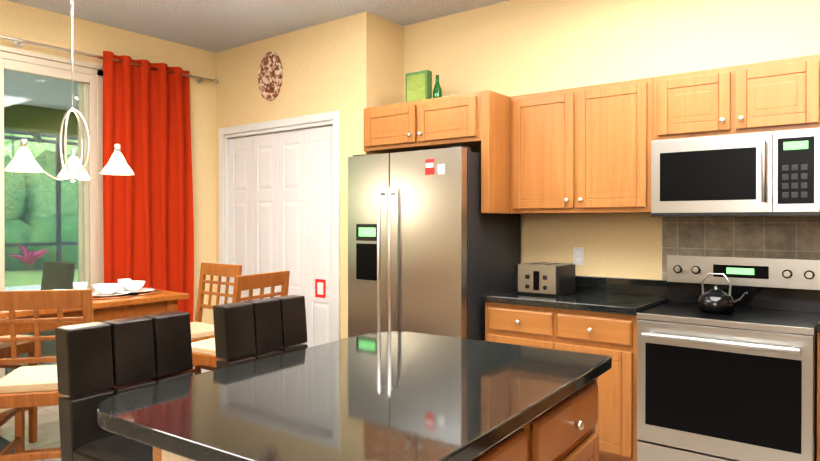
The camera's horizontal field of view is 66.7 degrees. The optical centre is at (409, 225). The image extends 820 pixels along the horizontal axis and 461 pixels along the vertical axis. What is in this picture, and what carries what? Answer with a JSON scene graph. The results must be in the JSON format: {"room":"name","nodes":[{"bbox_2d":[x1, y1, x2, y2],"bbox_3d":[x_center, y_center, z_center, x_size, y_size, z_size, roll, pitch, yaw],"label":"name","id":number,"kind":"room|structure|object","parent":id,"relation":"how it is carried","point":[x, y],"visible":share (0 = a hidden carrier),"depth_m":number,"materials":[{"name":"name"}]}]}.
{"room":"dining room and kitchen","nodes":[
{"label":"dining room and kitchen","id":0,"kind":"room"},
{"bbox_2d":[0,282,208,460],"bbox_3d":[-4.443,1.417,5.730,16.500,0.100,16.000,0,0,38],"label":"floor","id":1,"kind":"structure","parent":0,"point":[48,430],"depth_m":4.24,"materials":[{"name":"tile"}]},
{"bbox_2d":[0,436,14,453],"bbox_3d":[-2.973,1.377,3.462,0.600,0.008,1.310,0,0,38],"label":"doormat","id":2,"kind":"object","parent":1,"relation":"on","point":[4,443],"visible":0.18,"depth_m":3.90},
{"bbox_2d":[0,335,36,442],"bbox_3d":[-2.641,0.821,3.776,0.480,1.100,0.450,0,0,13],"label":"dining chair","id":3,"kind":"object","parent":2,"relation":"on","point":[22,348],"visible":0.35,"depth_m":3.91,"materials":[{"name":"brown wood"}]},
{"bbox_2d":[5,261,74,375],"bbox_3d":[-3.647,0.876,5.938,0.560,1.020,0.649,0,0,38],"label":"patio chair","id":4,"kind":"object","parent":1,"relation":"on","point":[48,348],"depth_m":6.00,"materials":[{"name":"wicker"}]},
{"bbox_2d":[4,129,77,286],"bbox_3d":[-8.028,-0.274,8.491,6.917,3.290,16.000,0,0,38],"label":"cage","id":5,"kind":"object","parent":1,"relation":"on","point":[57,163],"depth_m":13.87,"materials":[{"name":"brown metal"}]},
{"bbox_2d":[0,289,92,460],"bbox_3d":[-1.697,0.834,2.952,0.450,1.100,0.480,0,0,-14],"label":"dining chair","id":6,"kind":"object","parent":1,"relation":"on","point":[22,388],"visible":0.48,"depth_m":2.76,"materials":[{"name":"brown wood"}]},
{"bbox_2d":[0,289,188,335],"bbox_3d":[-1.987,0.905,3.638,0.580,0.950,1.200,0,0,38],"label":"dining table","id":7,"kind":"object","parent":1,"relation":"on","point":[163,301],"visible":0.38,"depth_m":3.58,"materials":[{"name":"brown wood"}]},
{"bbox_2d":[54,279,161,299],"bbox_3d":[-1.978,0.392,3.630,0.446,0.074,1.104,0,0,32],"label":"tableware","id":8,"kind":"object","parent":7,"relation":"on","point":[124,288],"visible":0.65,"depth_m":3.82,"materials":[{"name":"white ceramic"}]},
{"bbox_2d":[55,311,192,460],"bbox_3d":[-0.706,0.849,1.877,0.577,1.088,0.504,0,0,34],"label":"bar stool","id":9,"kind":"object","parent":1,"relation":"on","point":[98,363],"visible":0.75,"depth_m":1.89,"materials":[{"name":"leather"}]},
{"bbox_2d":[188,263,241,374],"bbox_3d":[-1.489,0.826,4.282,0.450,1.100,0.480,0,0,38],"label":"dining chair","id":10,"kind":"object","parent":1,"relation":"on","point":[200,330],"visible":0.33,"depth_m":4.44,"materials":[{"name":"brown wood"}]},
{"bbox_2d":[191,271,289,366],"bbox_3d":[-1.053,0.829,3.743,0.480,1.100,0.450,0,0,28],"label":"dining chair","id":11,"kind":"object","parent":1,"relation":"on","point":[203,352],"visible":0.27,"depth_m":3.59,"materials":[{"name":"brown wood"}]},
{"bbox_2d":[213,295,307,369],"bbox_3d":[-0.388,0.846,2.362,0.577,1.088,0.504,0,0,34],"label":"bar stool","id":12,"kind":"object","parent":1,"relation":"on","point":[249,331],"visible":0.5,"depth_m":2.43,"materials":[{"name":"leather"}]},
{"bbox_2d":[153,367,610,460],"bbox_3d":[0.040,0.941,1.786,0.714,0.900,1.253,0,0,34],"label":"kitchen island","id":13,"kind":"object","parent":1,"relation":"on","point":[566,430],"depth_m":1.77,"materials":[{"name":"brown wood"}]},
{"bbox_2d":[97,331,611,460],"bbox_3d":[-0.080,0.471,1.860,0.970,0.040,1.340,0,0,34],"label":"island countertop","id":14,"kind":"structure","parent":13,"relation":"on","point":[377,396],"depth_m":1.60,"materials":[{"name":"black stone"}]},
{"bbox_2d":[348,146,520,340],"bbox_3d":[0.150,0.439,4.389,0.960,1.872,0.833,0,0,38],"label":"refrigerator","id":15,"kind":"object","parent":1,"relation":"on","point":[433,249],"visible":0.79,"depth_m":4.06,"materials":[{"name":"grey metal"}]},
{"bbox_2d":[485,303,663,460],"bbox_3d":[1.029,0.928,3.880,0.956,0.900,0.620,0,0,38],"label":"base cabinet","id":16,"kind":"object","parent":1,"relation":"on","point":[594,315],"depth_m":3.47,"materials":[{"name":"brown wood"}]},
{"bbox_2d":[482,289,667,314],"bbox_3d":[1.024,0.458,3.872,0.956,0.040,0.635,0,0,38],"label":"countertop","id":17,"kind":"structure","parent":16,"relation":"on","point":[608,302],"depth_m":3.69,"materials":[{"name":"black stone"}]},
{"bbox_2d":[515,262,574,295],"bbox_3d":[0.869,0.341,4.010,0.300,0.191,0.272,0,0,38],"label":"toaster","id":18,"kind":"object","parent":17,"relation":"on","point":[546,278],"visible":1,"depth_m":3.92,"materials":[{"name":"silver metal"}]},
{"bbox_2d":[637,255,819,460],"bbox_3d":[1.696,0.782,3.301,0.796,1.200,0.719,0,0,38],"label":"range","id":19,"kind":"object","parent":1,"relation":"on","point":[739,383],"visible":1,"depth_m":3.13,"materials":[{"name":"silver metal"}]},
{"bbox_2d":[697,273,747,313],"bbox_3d":[1.665,0.361,3.327,0.247,0.210,0.190,0,0,38],"label":"tea kettle","id":20,"kind":"object","parent":19,"relation":"on","point":[716,300],"visible":1,"depth_m":3.28,"materials":[{"name":"black metal"}]},
{"bbox_2d":[816,319,819,460],"bbox_3d":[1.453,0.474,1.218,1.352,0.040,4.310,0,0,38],"label":"base cabinet","id":21,"kind":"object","parent":1,"relation":"on","point":[818,324],"depth_m":2.86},
{"bbox_2d":[0,0,215,324],"bbox_3d":[-3.388,-0.122,4.020,0.150,3.000,6.100,0,0,38],"label":"wall","id":22,"kind":"structure","parent":0,"point":[27,23],"depth_m":5.57,"materials":[{"name":"paint"}]},
{"bbox_2d":[0,45,103,412],"bbox_3d":[-3.216,0.044,4.205,0.116,2.665,2.260,0,0,38],"label":"door frame","id":23,"kind":"structure","parent":22,"relation":"attached to","point":[90,242],"depth_m":4.90,"materials":[{"name":"silver metal"}]},
{"bbox_2d":[0,35,218,321],"bbox_3d":[-2.788,-0.011,4.530,0.170,2.740,3.256,0,0,38],"label":"curtain","id":24,"kind":"object","parent":22,"relation":"attached to","point":[148,224],"visible":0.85,"depth_m":5.23,"materials":[{"name":"red fabric"}]},
{"bbox_2d":[7,0,508,52],"bbox_3d":[-0.895,-1.651,2.084,6.450,0.080,6.100,0,0,38],"label":"ceiling","id":25,"kind":"structure","parent":0,"point":[215,26],"depth_m":4.79,"materials":[{"name":"white paint"}]},
{"bbox_2d":[5,0,134,181],"bbox_3d":[-2.029,-0.937,3.625,0.650,1.366,0.605,0,0,38],"label":"pendant chandelier","id":26,"kind":"object","parent":25,"relation":"hanging from","point":[23,160],"visible":1,"depth_m":3.64,"materials":[{"name":"white painted metal"},{"name":"frosted glass"}]},
{"bbox_2d":[216,11,403,339],"bbox_3d":[-0.944,-0.131,5.505,1.900,3.000,0.460,0,0,38],"label":"wall","id":27,"kind":"structure","parent":0,"point":[350,68],"depth_m":5.01,"materials":[{"name":"paint"}]},
{"bbox_2d":[258,52,282,100],"bbox_3d":[-1.210,-1.291,5.398,0.300,0.420,0.020,0,0,38],"label":"plaque","id":28,"kind":"object","parent":27,"relation":"attached to","point":[270,76],"visible":0.94,"depth_m":5.38,"materials":[{"name":"paint"}]},
{"bbox_2d":[219,111,339,341],"bbox_3d":[-1.139,0.232,5.426,1.560,2.275,0.128,0,0,38],"label":"door frame","id":29,"kind":"structure","parent":27,"relation":"attached to","point":[333,117],"depth_m":5.24,"materials":[{"name":"white paint"}]},
{"bbox_2d":[229,125,332,347],"bbox_3d":[-1.147,0.276,5.417,1.396,2.163,0.066,0,0,38],"label":"bifold doors","id":30,"kind":"structure","parent":27,"relation":"in","point":[280,201],"depth_m":5.33,"materials":[{"name":"white paint"}]},
{"bbox_2d":[404,0,819,279],"bbox_3d":[0.984,-0.125,4.401,6.300,3.000,0.150,0,0,38],"label":"wall","id":31,"kind":"structure","parent":0,"point":[510,48],"depth_m":4.11,"materials":[{"name":"paint"}]},
{"bbox_2d":[364,90,503,153],"bbox_3d":[0.231,-0.698,4.487,1.000,0.314,0.620,0,0,38],"label":"upper cabinet","id":32,"kind":"object","parent":31,"relation":"attached to","point":[475,120],"depth_m":4.15,"materials":[{"name":"brown wood"}]},
{"bbox_2d":[405,70,441,101],"bbox_3d":[0.104,-0.992,4.563,0.304,0.270,0.068,0,0,38],"label":"tin","id":33,"kind":"object","parent":32,"relation":"on","point":[418,85],"visible":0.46,"depth_m":4.55,"materials":[{"name":"green"}]},
{"bbox_2d":[504,77,651,213],"bbox_3d":[1.121,-0.465,3.971,0.920,0.774,0.350,0,0,38],"label":"upper cabinet","id":34,"kind":"object","parent":31,"relation":"attached to","point":[583,150],"depth_m":3.81,"materials":[{"name":"brown wood"}]},
{"bbox_2d":[573,247,583,264],"bbox_3d":[1.132,0.206,4.186,0.072,0.116,0.009,0,0,38],"label":"electrical outlet plate","id":35,"kind":"object","parent":31,"relation":"attached to","point":[578,255],"visible":0.98,"depth_m":4.17,"materials":[{"name":"white paint"}]},
{"bbox_2d":[575,275,667,294],"bbox_3d":[2.059,0.391,3.460,3.096,0.100,0.020,0,0,38],"label":"backsplash","id":36,"kind":"structure","parent":31,"relation":"attached to","point":[582,283],"depth_m":3.98,"materials":[{"name":"black stone"}]},
{"bbox_2d":[652,54,819,140],"bbox_3d":[1.813,-0.664,3.435,0.830,0.369,0.350,0,0,38],"label":"upper cabinet","id":37,"kind":"object","parent":31,"relation":"attached to","point":[782,94],"depth_m":3.28,"materials":[{"name":"brown wood"}]},
{"bbox_2d":[651,128,819,216],"bbox_3d":[1.778,-0.263,3.401,0.796,0.428,0.451,0,0,38],"label":"microwave","id":38,"kind":"object","parent":37,"relation":"attached to","point":[770,174],"visible":1,"depth_m":3.24,"materials":[{"name":"silver metal"}]},
{"bbox_2d":[662,216,819,279],"bbox_3d":[1.918,-0.010,3.582,0.900,0.940,0.002,0,0,38],"label":"tile backsplash","id":39,"kind":"structure","parent":31,"relation":"attached to","point":[794,237],"depth_m":3.58,"materials":[{"name":"grey tile"}]},
{"label":"outside","id":40,"kind":"structure","parent":0,"visible":0},
{"bbox_2d":[4,71,77,136],"bbox_3d":[-4.166,-1.316,5.499,2.900,0.430,16.000,0,0,38],"label":"ceiling","id":41,"kind":"structure","parent":40,"point":[49,92],"depth_m":7.00,"materials":[{"name":"white"}]},
{"bbox_2d":[4,129,77,159],"bbox_3d":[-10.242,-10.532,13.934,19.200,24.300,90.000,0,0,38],"label":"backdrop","id":42,"kind":"structure","parent":40,"point":[16,142],"depth_m":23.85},
{"bbox_2d":[5,269,77,286],"bbox_3d":[-15.242,1.227,14.078,10.800,0.420,64.000,0,0,38],"label":"ground","id":43,"kind":"structure","parent":40,"point":[30,282],"depth_m":15.98,"materials":[{"name":"green plant"}]},
{"bbox_2d":[4,138,77,270],"bbox_3d":[-12.669,-5.009,18.789,7.100,15.419,36.531,0,0,38],"label":"garden plants","id":44,"kind":"object","parent":43,"relation":"on","point":[47,214],"depth_m":18.46,"materials":[{"name":"green plant"}]}
]}

